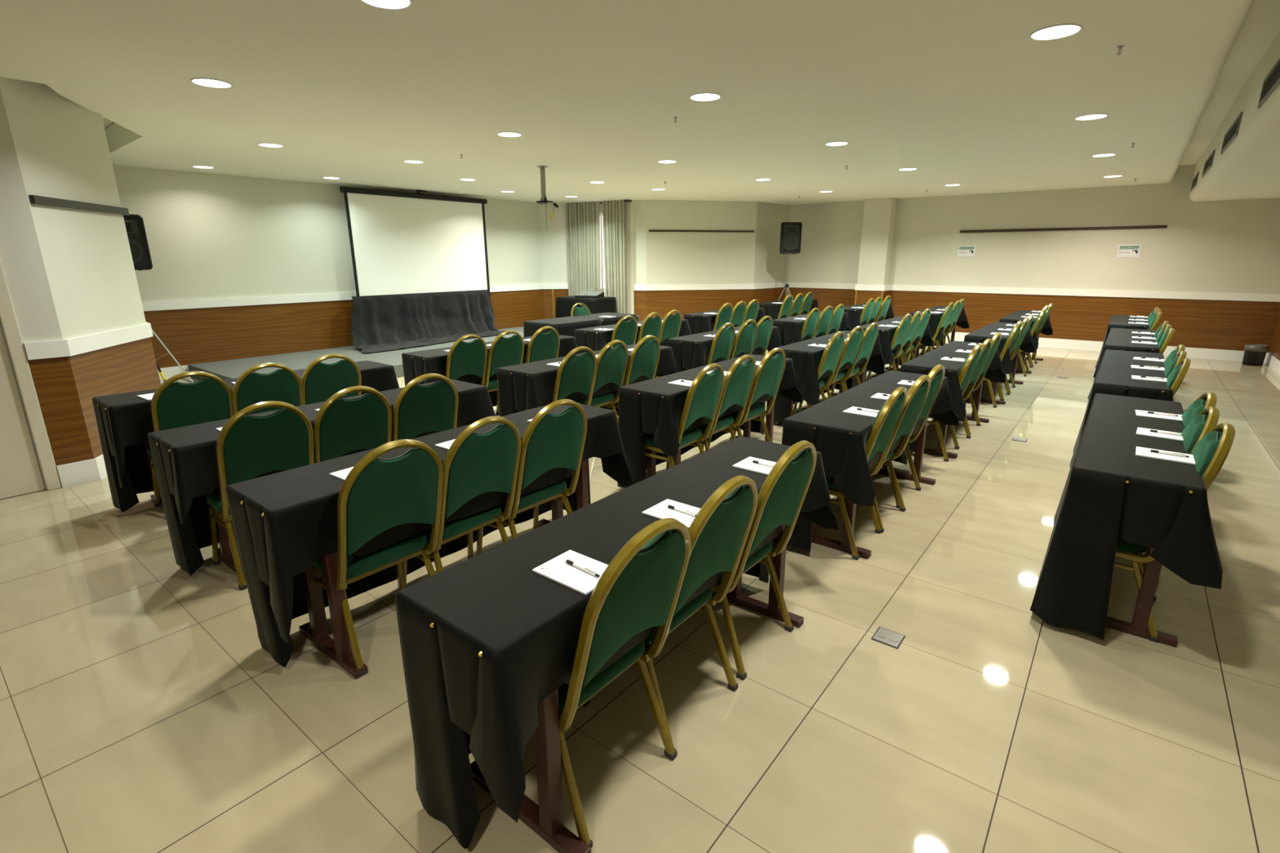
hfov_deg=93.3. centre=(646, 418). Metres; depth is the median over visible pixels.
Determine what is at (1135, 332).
notepad
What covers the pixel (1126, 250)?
safety sign
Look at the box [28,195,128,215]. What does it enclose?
rail
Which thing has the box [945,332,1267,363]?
baseboard
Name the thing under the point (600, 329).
notepad
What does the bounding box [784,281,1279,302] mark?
trim
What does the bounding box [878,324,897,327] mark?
notepad
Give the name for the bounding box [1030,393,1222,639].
tablecloth
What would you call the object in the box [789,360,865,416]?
table
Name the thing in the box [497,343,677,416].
tablecloth
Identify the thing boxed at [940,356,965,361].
notepad
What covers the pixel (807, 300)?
banquet chair
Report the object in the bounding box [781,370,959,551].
tablecloth
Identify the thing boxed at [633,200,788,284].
wall
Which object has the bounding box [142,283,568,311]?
trim
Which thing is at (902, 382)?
notepad
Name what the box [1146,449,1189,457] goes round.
pen
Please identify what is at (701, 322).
tablecloth
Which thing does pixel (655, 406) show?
tablecloth
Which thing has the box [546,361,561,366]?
notepad
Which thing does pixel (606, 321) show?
tablecloth
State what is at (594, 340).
tablecloth
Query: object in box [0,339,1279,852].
floor
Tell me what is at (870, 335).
banquet chair
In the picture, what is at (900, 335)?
banquet chair
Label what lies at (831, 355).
banquet chair
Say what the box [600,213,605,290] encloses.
window
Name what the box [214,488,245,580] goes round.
table
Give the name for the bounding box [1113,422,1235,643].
banquet chair
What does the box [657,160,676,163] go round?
recessed light
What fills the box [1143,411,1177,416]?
pen
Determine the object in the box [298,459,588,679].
table
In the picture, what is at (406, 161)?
recessed light
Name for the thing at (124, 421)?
tablecloth
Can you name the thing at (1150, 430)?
pen
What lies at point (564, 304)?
tablecloth
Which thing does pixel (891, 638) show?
floor outlet
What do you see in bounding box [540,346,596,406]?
banquet chair
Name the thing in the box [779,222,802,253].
loudspeaker
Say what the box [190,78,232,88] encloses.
recessed light
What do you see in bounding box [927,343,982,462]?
banquet chair
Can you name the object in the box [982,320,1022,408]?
banquet chair
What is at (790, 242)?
grille
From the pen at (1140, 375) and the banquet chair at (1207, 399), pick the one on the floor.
the banquet chair at (1207, 399)
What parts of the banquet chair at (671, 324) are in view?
backrest, frame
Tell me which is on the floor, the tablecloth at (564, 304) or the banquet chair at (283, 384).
the banquet chair at (283, 384)
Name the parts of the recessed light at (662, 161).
lamp glass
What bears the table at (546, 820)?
on the floor
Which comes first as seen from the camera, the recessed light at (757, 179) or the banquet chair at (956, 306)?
the recessed light at (757, 179)
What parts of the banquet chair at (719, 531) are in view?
leg, seat, seat frame, frame, backrest, leg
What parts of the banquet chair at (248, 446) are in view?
leg, seat, seat frame, leg, frame, backrest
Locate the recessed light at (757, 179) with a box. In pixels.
[755,178,770,180]
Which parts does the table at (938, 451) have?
leg frame, post, post, leg frame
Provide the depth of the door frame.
4.16 m
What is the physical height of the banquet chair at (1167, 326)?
0.934 m
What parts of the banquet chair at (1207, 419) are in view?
backrest, frame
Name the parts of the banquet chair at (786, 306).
backrest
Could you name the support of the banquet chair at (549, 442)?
on the floor
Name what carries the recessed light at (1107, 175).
in the ceiling at (961, 92)
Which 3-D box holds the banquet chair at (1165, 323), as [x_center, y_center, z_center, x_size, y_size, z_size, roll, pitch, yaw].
[5.346,-0.625,6.690,0.518,0.934,0.435,12,19,38]
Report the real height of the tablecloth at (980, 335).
0.722 m
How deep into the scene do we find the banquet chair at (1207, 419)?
2.70 m
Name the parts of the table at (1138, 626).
leg frame, post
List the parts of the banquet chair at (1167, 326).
backrest, frame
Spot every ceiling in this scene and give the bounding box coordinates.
[0,0,1279,204]
[1189,31,1279,201]
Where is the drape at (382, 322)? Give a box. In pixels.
[351,289,505,352]
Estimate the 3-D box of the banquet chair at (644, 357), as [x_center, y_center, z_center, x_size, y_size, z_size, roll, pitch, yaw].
[-0.163,-0.317,5.579,0.518,0.934,0.435,11,18,35]
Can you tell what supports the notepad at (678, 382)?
on the tablecloth at (655, 406)
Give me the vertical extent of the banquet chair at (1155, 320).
0.934 m
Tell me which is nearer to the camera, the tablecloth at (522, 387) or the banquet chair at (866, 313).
the tablecloth at (522, 387)
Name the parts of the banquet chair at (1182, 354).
backrest, frame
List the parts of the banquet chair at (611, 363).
seat, seat frame, frame, backrest, leg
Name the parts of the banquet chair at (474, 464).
leg, leg, seat, leg, seat frame, frame, backrest, leg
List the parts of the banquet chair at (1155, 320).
backrest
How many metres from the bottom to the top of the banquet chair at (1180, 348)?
0.934 m
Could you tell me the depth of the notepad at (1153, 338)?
6.38 m
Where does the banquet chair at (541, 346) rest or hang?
on the floor
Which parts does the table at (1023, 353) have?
post, leg frame, leg frame, post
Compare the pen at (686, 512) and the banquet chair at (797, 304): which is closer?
the pen at (686, 512)
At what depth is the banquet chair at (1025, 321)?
6.90 m
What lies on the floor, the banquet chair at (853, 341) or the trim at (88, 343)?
the banquet chair at (853, 341)
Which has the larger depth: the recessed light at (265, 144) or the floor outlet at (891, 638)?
the recessed light at (265, 144)
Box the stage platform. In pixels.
[187,326,523,379]
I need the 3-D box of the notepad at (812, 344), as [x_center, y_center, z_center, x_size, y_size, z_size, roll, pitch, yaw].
[1.703,-0.710,5.899,0.202,0.005,0.147,12,19,39]
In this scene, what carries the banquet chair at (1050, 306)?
on the floor
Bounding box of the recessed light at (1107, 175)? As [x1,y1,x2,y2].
[1102,175,1122,177]
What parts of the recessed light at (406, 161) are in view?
lamp glass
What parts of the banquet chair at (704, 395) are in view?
leg, leg, seat, seat frame, leg, backrest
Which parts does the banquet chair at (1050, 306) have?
leg, frame, backrest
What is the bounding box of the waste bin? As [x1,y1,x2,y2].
[1241,343,1269,365]
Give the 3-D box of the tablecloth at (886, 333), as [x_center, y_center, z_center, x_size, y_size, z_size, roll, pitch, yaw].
[3.284,-0.919,8.092,0.594,0.722,1.894,11,19,37]
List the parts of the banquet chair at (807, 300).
backrest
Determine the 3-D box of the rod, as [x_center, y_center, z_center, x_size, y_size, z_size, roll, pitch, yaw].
[-5.282,-0.426,6.624,0.027,0.615,0.156,11,19,37]
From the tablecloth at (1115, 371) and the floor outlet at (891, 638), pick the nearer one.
the floor outlet at (891, 638)
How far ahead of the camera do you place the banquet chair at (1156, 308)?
8.17 m
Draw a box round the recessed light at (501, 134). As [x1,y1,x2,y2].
[497,132,522,137]
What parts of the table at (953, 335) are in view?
post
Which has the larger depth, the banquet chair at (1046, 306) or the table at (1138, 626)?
the banquet chair at (1046, 306)
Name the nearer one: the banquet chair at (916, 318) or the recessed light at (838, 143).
the recessed light at (838, 143)
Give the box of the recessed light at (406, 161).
[403,160,423,163]
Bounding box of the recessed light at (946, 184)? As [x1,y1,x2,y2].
[945,184,960,186]
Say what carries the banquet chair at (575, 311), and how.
on the floor
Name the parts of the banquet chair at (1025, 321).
leg, leg, backrest, frame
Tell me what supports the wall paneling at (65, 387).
attached to the wall at (69, 273)
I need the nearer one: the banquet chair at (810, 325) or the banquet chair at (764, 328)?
the banquet chair at (764, 328)
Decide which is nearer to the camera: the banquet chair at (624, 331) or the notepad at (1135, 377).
the notepad at (1135, 377)
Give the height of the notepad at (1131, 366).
0.005 m
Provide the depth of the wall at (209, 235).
8.89 m
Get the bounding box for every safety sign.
[957,245,975,256]
[1116,244,1141,257]
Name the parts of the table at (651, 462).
post, post, post, post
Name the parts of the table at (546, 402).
post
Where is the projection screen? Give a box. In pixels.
[339,186,490,296]
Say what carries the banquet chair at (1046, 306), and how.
on the floor
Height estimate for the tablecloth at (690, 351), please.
0.722 m
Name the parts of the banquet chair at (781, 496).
leg, seat, seat frame, frame, leg, backrest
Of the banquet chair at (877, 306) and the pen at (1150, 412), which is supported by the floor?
the banquet chair at (877, 306)
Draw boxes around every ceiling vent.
[1191,171,1199,191]
[1201,149,1215,177]
[1220,111,1243,154]
[1257,57,1279,108]
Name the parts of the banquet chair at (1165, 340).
backrest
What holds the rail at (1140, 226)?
attached to the wall at (1225, 246)
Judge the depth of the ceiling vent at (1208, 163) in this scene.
6.94 m
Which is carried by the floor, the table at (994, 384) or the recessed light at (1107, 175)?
the table at (994, 384)
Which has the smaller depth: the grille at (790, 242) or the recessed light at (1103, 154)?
the recessed light at (1103, 154)
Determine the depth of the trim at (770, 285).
12.84 m
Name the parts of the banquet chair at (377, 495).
leg, seat, seat frame, frame, backrest, leg, leg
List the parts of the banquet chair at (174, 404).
seat, leg, frame, backrest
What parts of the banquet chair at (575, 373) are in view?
backrest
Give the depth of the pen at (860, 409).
3.36 m
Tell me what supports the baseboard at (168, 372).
attached to the wall at (209, 235)
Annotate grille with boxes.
[128,237,145,263]
[782,235,798,250]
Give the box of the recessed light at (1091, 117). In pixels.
[1074,113,1108,119]
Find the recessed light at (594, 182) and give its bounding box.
[589,181,604,183]
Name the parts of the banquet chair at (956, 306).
frame, backrest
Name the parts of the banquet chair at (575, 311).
backrest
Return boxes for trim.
[23,323,152,359]
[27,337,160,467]
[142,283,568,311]
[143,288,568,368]
[551,288,554,318]
[633,281,785,290]
[634,287,784,320]
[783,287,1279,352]
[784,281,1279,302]
[1268,311,1279,360]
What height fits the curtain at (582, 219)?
2.695 m
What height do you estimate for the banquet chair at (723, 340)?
0.934 m
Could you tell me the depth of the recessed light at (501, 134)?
5.68 m
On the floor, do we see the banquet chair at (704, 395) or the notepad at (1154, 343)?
the banquet chair at (704, 395)
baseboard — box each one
[56,454,106,488]
[157,364,190,380]
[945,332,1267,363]
[1265,352,1279,375]
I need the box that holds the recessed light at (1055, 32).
[1029,23,1082,40]
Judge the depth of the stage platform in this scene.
8.77 m
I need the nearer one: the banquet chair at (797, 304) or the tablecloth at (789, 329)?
the tablecloth at (789, 329)
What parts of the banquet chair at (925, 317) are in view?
seat, leg, frame, backrest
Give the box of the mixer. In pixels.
[574,288,607,297]
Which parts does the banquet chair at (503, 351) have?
seat, seat frame, leg, frame, backrest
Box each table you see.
[142,440,164,509]
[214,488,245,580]
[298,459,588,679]
[470,524,804,852]
[542,375,655,406]
[646,398,774,478]
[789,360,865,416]
[811,416,935,559]
[864,337,917,382]
[906,322,956,359]
[923,380,989,458]
[979,348,1023,404]
[1015,335,1043,373]
[1106,547,1177,647]
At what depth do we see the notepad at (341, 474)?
2.41 m
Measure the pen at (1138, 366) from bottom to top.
0.012 m
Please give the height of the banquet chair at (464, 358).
0.934 m
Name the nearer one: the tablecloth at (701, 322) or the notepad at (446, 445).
the notepad at (446, 445)
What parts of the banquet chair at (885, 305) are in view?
backrest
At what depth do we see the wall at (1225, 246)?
10.66 m
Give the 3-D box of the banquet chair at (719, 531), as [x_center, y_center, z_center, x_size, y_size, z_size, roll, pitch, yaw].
[0.085,0.600,2.130,0.518,0.934,0.435,11,19,37]
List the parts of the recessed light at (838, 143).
lamp glass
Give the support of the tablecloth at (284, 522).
on the table at (339, 649)
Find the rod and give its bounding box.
[155,360,165,381]
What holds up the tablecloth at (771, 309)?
on the table
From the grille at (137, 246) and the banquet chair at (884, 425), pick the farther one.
the grille at (137, 246)
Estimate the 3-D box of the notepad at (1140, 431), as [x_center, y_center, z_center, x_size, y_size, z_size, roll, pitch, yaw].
[2.506,0.078,2.929,0.202,0.005,0.147,12,19,39]
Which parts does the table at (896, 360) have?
leg frame, post, post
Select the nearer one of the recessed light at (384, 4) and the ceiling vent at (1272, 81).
the recessed light at (384, 4)
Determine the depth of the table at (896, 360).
8.60 m
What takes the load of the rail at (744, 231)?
attached to the wall at (660, 258)
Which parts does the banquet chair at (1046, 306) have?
leg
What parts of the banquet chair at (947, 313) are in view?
frame, backrest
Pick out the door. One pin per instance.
(20, 471)
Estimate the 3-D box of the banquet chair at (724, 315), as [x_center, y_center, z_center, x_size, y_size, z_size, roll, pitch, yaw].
[1.045,-1.331,9.380,0.518,0.934,0.435,12,19,37]
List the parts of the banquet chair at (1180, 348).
backrest, frame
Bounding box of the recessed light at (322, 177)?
[322,177,340,178]
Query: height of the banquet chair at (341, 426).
0.934 m
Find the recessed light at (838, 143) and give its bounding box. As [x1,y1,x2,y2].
[825,141,848,146]
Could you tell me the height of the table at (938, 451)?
0.746 m
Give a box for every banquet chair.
[147,371,233,506]
[206,400,314,590]
[231,362,303,415]
[300,353,361,404]
[312,386,391,463]
[313,439,443,669]
[391,373,458,441]
[402,416,521,587]
[445,333,487,385]
[474,329,524,414]
[475,399,586,555]
[525,325,559,363]
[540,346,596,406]
[557,518,690,848]
[570,302,591,315]
[576,339,628,425]
[598,334,660,407]
[609,315,637,348]
[636,311,662,377]
[644,363,724,469]
[644,475,757,753]
[657,309,681,377]
[683,322,735,370]
[695,354,755,454]
[705,347,786,452]
[711,440,816,680]
[712,302,733,330]
[729,301,746,327]
[729,319,757,359]
[742,298,759,324]
[751,315,773,355]
[774,331,844,425]
[777,293,793,319]
[780,293,803,318]
[783,307,819,345]
[796,325,863,413]
[799,291,813,315]
[813,305,833,337]
[818,322,878,398]
[825,386,906,559]
[826,303,844,334]
[855,313,911,386]
[859,297,874,324]
[868,296,881,323]
[869,311,921,378]
[873,374,930,533]
[875,295,891,322]
[885,364,945,508]
[887,308,930,371]
[906,302,954,361]
[919,300,960,355]
[920,298,964,354]
[927,337,992,448]
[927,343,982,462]
[963,332,1001,435]
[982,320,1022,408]
[998,317,1028,400]
[1004,314,1033,393]
[1017,306,1046,376]
[1024,305,1048,370]
[1028,302,1053,367]
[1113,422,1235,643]
[1139,406,1219,573]
[1145,391,1217,554]
[1146,306,1159,320]
[1147,311,1162,329]
[1148,309,1160,323]
[1153,320,1168,337]
[1155,324,1171,343]
[1157,328,1174,354]
[1163,344,1185,368]
[1164,350,1186,377]
[1166,358,1191,396]
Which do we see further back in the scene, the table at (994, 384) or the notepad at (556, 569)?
the table at (994, 384)
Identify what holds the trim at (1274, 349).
attached to the wall
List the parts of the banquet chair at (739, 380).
leg, seat, seat frame, leg, backrest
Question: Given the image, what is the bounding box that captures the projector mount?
[536,165,558,224]
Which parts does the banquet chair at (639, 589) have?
leg, seat, seat frame, frame, backrest, leg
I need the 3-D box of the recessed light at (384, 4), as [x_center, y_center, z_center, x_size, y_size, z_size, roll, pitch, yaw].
[-1.173,-1.882,2.712,0.232,0.007,0.232,11,19,37]
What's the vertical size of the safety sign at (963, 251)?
0.205 m
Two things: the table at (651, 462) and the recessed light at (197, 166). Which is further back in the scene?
the recessed light at (197, 166)
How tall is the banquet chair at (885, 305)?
0.934 m
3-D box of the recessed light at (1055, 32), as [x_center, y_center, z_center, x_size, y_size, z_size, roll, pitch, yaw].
[2.122,-2.001,3.133,0.232,0.007,0.232,11,19,37]
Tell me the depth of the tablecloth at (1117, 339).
6.15 m
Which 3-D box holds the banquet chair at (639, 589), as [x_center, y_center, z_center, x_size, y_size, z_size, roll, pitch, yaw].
[-0.164,0.684,1.815,0.518,0.934,0.435,11,19,37]
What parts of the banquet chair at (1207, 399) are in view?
backrest, frame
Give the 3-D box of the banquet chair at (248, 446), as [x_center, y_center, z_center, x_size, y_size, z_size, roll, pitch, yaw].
[-2.003,0.334,3.144,0.518,0.934,0.435,12,19,38]
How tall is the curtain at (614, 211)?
2.695 m
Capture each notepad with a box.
[137,392,154,400]
[328,466,353,480]
[435,439,455,449]
[532,550,608,595]
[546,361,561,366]
[593,328,613,330]
[600,315,615,317]
[641,498,700,528]
[667,379,693,386]
[732,456,776,475]
[807,343,826,347]
[842,406,879,417]
[870,392,890,399]
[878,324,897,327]
[897,379,913,386]
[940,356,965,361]
[955,349,971,352]
[1130,364,1164,370]
[1131,331,1155,334]
[1131,336,1155,339]
[1131,341,1157,344]
[1131,375,1167,382]
[1133,356,1164,362]
[1135,409,1182,421]
[1135,446,1195,464]
[1136,426,1183,440]
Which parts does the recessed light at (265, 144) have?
lamp glass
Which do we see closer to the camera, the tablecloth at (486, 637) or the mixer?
the tablecloth at (486, 637)
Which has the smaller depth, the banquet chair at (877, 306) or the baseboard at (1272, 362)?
the baseboard at (1272, 362)
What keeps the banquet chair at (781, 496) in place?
on the floor
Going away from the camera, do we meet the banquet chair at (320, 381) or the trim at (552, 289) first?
the banquet chair at (320, 381)
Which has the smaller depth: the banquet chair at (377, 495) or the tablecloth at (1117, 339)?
the banquet chair at (377, 495)
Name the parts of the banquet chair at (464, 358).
backrest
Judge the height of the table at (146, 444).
0.746 m
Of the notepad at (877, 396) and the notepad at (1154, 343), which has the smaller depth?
the notepad at (877, 396)
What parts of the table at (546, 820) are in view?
leg frame, post, post, leg frame, post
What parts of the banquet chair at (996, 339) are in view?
leg, frame, backrest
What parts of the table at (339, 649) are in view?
post, leg frame, post, leg frame, post, post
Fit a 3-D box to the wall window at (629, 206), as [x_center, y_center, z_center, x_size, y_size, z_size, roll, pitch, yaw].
[-0.917,-3.367,12.937,1.554,3.050,0.150,8,17,29]
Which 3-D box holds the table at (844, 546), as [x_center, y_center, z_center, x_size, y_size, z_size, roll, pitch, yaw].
[1.462,0.222,3.903,0.501,0.746,1.798,11,19,37]
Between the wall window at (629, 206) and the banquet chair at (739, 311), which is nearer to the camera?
the banquet chair at (739, 311)
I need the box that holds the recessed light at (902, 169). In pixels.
[898,168,917,170]
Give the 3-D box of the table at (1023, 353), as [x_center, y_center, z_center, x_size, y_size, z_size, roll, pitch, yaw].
[5.668,-1.173,9.114,0.501,0.746,1.778,11,19,37]
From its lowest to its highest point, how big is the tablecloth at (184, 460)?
0.722 m
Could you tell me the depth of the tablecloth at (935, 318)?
9.48 m
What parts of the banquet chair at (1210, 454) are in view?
seat, leg, leg, frame, backrest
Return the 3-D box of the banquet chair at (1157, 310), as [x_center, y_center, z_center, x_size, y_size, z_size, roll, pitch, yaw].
[6.473,-1.004,8.107,0.518,0.934,0.435,11,18,35]
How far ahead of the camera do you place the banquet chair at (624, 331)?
7.19 m
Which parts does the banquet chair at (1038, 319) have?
leg, leg, frame, backrest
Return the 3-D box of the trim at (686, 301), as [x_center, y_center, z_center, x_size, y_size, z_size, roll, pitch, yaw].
[1.557,-2.417,13.169,3.670,0.795,0.538,-6,16,-20]
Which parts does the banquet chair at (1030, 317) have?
leg, leg, frame, backrest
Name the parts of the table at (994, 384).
leg frame, post, leg frame, post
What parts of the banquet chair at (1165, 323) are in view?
backrest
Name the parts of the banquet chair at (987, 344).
leg, frame, backrest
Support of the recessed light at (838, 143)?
in the ceiling at (961, 92)
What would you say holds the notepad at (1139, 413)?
on the tablecloth at (1111, 494)
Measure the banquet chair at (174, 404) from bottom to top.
0.934 m
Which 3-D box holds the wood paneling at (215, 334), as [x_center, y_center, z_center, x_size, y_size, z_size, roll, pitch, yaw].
[-4.339,-1.689,10.479,0.419,0.795,8.269,11,19,37]
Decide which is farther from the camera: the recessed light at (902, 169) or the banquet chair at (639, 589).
the recessed light at (902, 169)
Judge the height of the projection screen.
1.860 m
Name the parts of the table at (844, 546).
post, leg frame, post, post, leg frame, post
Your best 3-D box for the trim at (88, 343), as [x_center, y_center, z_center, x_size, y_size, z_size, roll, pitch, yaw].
[-4.216,-0.618,4.717,0.174,0.115,1.284,-2,15,-7]
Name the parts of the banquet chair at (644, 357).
seat, frame, backrest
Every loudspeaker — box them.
[123,213,152,271]
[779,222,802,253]
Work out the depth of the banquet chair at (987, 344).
5.20 m
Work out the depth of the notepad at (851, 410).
3.36 m
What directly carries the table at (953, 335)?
on the floor
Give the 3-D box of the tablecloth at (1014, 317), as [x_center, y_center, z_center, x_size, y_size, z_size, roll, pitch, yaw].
[5.674,-1.194,9.104,0.586,0.722,1.874,11,19,37]
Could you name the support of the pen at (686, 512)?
on the notepad at (660, 511)
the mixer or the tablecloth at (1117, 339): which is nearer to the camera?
the tablecloth at (1117, 339)
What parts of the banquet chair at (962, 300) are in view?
frame, backrest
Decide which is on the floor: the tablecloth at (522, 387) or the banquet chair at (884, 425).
the banquet chair at (884, 425)
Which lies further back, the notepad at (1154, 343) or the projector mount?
the projector mount
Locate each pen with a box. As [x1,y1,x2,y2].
[563,559,599,577]
[665,504,696,516]
[750,460,774,467]
[854,408,878,413]
[1137,365,1160,368]
[1139,375,1164,378]
[1140,357,1160,359]
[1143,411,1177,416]
[1146,429,1182,435]
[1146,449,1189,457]
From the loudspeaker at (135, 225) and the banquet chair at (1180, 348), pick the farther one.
the loudspeaker at (135, 225)
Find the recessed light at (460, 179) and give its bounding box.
[459,178,475,180]
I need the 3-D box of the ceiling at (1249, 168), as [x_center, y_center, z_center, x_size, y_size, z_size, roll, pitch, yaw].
[4.238,-1.978,3.129,1.340,0.545,15.519,11,19,37]
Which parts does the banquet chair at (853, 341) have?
leg, leg, seat, seat frame, leg, frame, backrest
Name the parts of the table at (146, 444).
leg frame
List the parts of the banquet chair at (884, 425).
seat, leg, frame, leg, backrest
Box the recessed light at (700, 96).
[688,93,721,101]
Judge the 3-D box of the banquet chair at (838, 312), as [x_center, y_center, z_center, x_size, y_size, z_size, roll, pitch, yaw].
[2.678,-1.273,9.151,0.518,0.934,0.435,11,18,36]
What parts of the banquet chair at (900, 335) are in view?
leg, leg, backrest, frame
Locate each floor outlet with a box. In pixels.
[871,626,905,648]
[1011,436,1027,442]
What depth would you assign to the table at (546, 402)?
4.76 m
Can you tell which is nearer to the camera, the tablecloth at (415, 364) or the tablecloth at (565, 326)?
the tablecloth at (415, 364)
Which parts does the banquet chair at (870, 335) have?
leg, leg, seat, leg, frame, backrest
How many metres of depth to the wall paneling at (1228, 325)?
10.49 m
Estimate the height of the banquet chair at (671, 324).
0.934 m
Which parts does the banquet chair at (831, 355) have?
leg, seat, leg, backrest, frame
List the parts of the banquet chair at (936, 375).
leg, leg, frame, backrest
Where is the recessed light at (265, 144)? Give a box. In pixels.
[257,142,284,147]
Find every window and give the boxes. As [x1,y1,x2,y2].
[600,200,634,314]
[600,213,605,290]
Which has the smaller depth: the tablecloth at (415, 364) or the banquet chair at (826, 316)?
the tablecloth at (415, 364)
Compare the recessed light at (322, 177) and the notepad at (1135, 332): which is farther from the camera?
the recessed light at (322, 177)
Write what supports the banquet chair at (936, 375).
on the floor
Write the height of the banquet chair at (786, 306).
0.934 m
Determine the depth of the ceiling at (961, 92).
4.19 m
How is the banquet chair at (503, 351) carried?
on the floor
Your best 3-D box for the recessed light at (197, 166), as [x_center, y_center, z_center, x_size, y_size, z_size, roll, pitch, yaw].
[-5.629,-3.194,7.683,0.232,0.007,0.232,11,19,37]
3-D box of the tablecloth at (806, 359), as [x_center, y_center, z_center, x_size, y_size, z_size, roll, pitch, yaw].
[1.944,-0.472,6.419,0.575,0.722,1.914,11,19,37]
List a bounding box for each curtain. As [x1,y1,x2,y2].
[565,201,600,296]
[602,200,626,313]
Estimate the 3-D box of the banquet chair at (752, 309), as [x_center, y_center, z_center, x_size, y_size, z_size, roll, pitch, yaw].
[1.587,-1.534,10.139,0.518,0.934,0.435,11,18,36]
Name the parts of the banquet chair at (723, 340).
frame, backrest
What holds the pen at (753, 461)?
on the notepad at (746, 464)
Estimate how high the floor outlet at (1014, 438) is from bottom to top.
0.006 m
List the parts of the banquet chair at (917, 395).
leg, seat, seat frame, leg, frame, backrest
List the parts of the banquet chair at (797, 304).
frame, backrest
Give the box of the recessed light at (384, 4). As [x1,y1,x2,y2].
[360,0,412,9]
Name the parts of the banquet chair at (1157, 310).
backrest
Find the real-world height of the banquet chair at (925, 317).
0.934 m
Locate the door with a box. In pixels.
[0,257,61,498]
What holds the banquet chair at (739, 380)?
on the floor
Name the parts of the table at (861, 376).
post, post, post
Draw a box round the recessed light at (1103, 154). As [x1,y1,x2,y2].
[1091,153,1115,156]
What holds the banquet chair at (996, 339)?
on the floor
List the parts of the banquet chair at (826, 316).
backrest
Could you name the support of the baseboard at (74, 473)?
attached to the wall at (69, 273)
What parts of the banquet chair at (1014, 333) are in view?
leg, leg, backrest, frame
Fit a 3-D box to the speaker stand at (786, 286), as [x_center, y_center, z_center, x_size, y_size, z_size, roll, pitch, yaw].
[3.076,-2.656,12.877,0.888,1.690,0.771,-10,18,-33]
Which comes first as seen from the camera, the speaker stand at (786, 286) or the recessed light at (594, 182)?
the recessed light at (594, 182)
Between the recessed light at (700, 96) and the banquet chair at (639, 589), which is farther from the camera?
the recessed light at (700, 96)
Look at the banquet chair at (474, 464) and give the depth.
2.69 m
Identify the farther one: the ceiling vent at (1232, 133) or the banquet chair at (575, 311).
the banquet chair at (575, 311)
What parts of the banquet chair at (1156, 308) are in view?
backrest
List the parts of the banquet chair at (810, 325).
backrest, frame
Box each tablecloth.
[92,360,399,512]
[147,378,495,575]
[225,403,632,667]
[394,435,838,848]
[401,334,578,406]
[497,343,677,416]
[523,316,601,337]
[555,295,617,317]
[569,312,639,325]
[574,317,691,353]
[617,354,802,488]
[666,324,782,372]
[684,307,765,334]
[759,298,818,320]
[765,330,884,423]
[768,311,850,351]
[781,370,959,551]
[833,302,894,330]
[853,316,933,385]
[900,341,1005,452]
[906,305,968,358]
[964,321,1034,399]
[999,310,1053,353]
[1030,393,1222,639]
[1070,349,1173,467]
[1087,328,1159,404]
[1093,314,1149,377]
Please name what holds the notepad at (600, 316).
on the tablecloth at (606, 321)
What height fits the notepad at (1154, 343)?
0.005 m
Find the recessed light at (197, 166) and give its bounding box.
[192,165,214,168]
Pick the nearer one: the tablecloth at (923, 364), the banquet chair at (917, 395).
the banquet chair at (917, 395)
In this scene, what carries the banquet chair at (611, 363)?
on the floor
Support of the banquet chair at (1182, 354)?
on the floor
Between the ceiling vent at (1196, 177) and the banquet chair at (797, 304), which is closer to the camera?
the ceiling vent at (1196, 177)
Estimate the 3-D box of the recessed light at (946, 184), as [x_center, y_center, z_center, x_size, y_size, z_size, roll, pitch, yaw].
[4.957,-3.775,9.779,0.232,0.007,0.232,11,19,37]
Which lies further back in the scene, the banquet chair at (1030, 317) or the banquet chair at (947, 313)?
the banquet chair at (947, 313)
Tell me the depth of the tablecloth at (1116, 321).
7.91 m
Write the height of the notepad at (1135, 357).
0.005 m
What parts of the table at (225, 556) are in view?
post, leg frame, post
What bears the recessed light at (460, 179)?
in the ceiling at (961, 92)
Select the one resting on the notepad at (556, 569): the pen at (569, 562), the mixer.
the pen at (569, 562)
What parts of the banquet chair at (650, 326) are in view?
frame, backrest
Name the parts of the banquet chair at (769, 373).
leg, leg, seat, seat frame, frame, leg, backrest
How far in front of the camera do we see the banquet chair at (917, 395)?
3.60 m
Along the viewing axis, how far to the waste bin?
9.07 m
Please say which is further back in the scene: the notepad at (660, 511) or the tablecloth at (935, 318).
the tablecloth at (935, 318)
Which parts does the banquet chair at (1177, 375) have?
backrest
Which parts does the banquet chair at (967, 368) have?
leg, leg, frame, backrest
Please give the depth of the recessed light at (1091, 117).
5.04 m
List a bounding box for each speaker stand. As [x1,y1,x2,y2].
[146,321,193,382]
[777,253,791,300]
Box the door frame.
[0,257,62,490]
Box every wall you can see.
[0,75,146,419]
[112,164,568,302]
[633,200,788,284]
[784,164,1279,293]
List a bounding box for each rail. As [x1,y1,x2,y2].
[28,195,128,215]
[648,230,754,232]
[960,225,1167,232]
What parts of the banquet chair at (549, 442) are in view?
leg, leg, seat, leg, seat frame, frame, backrest, leg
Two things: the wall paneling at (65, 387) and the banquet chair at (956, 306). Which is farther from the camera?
the banquet chair at (956, 306)
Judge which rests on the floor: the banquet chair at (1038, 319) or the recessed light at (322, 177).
the banquet chair at (1038, 319)
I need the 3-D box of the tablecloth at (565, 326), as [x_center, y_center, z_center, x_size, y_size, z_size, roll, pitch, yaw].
[-1.166,-1.025,8.504,0.739,0.711,0.947,11,19,37]
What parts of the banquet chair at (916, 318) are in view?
seat, leg, frame, backrest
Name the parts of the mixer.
control panel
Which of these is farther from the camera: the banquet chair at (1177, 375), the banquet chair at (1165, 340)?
the banquet chair at (1165, 340)

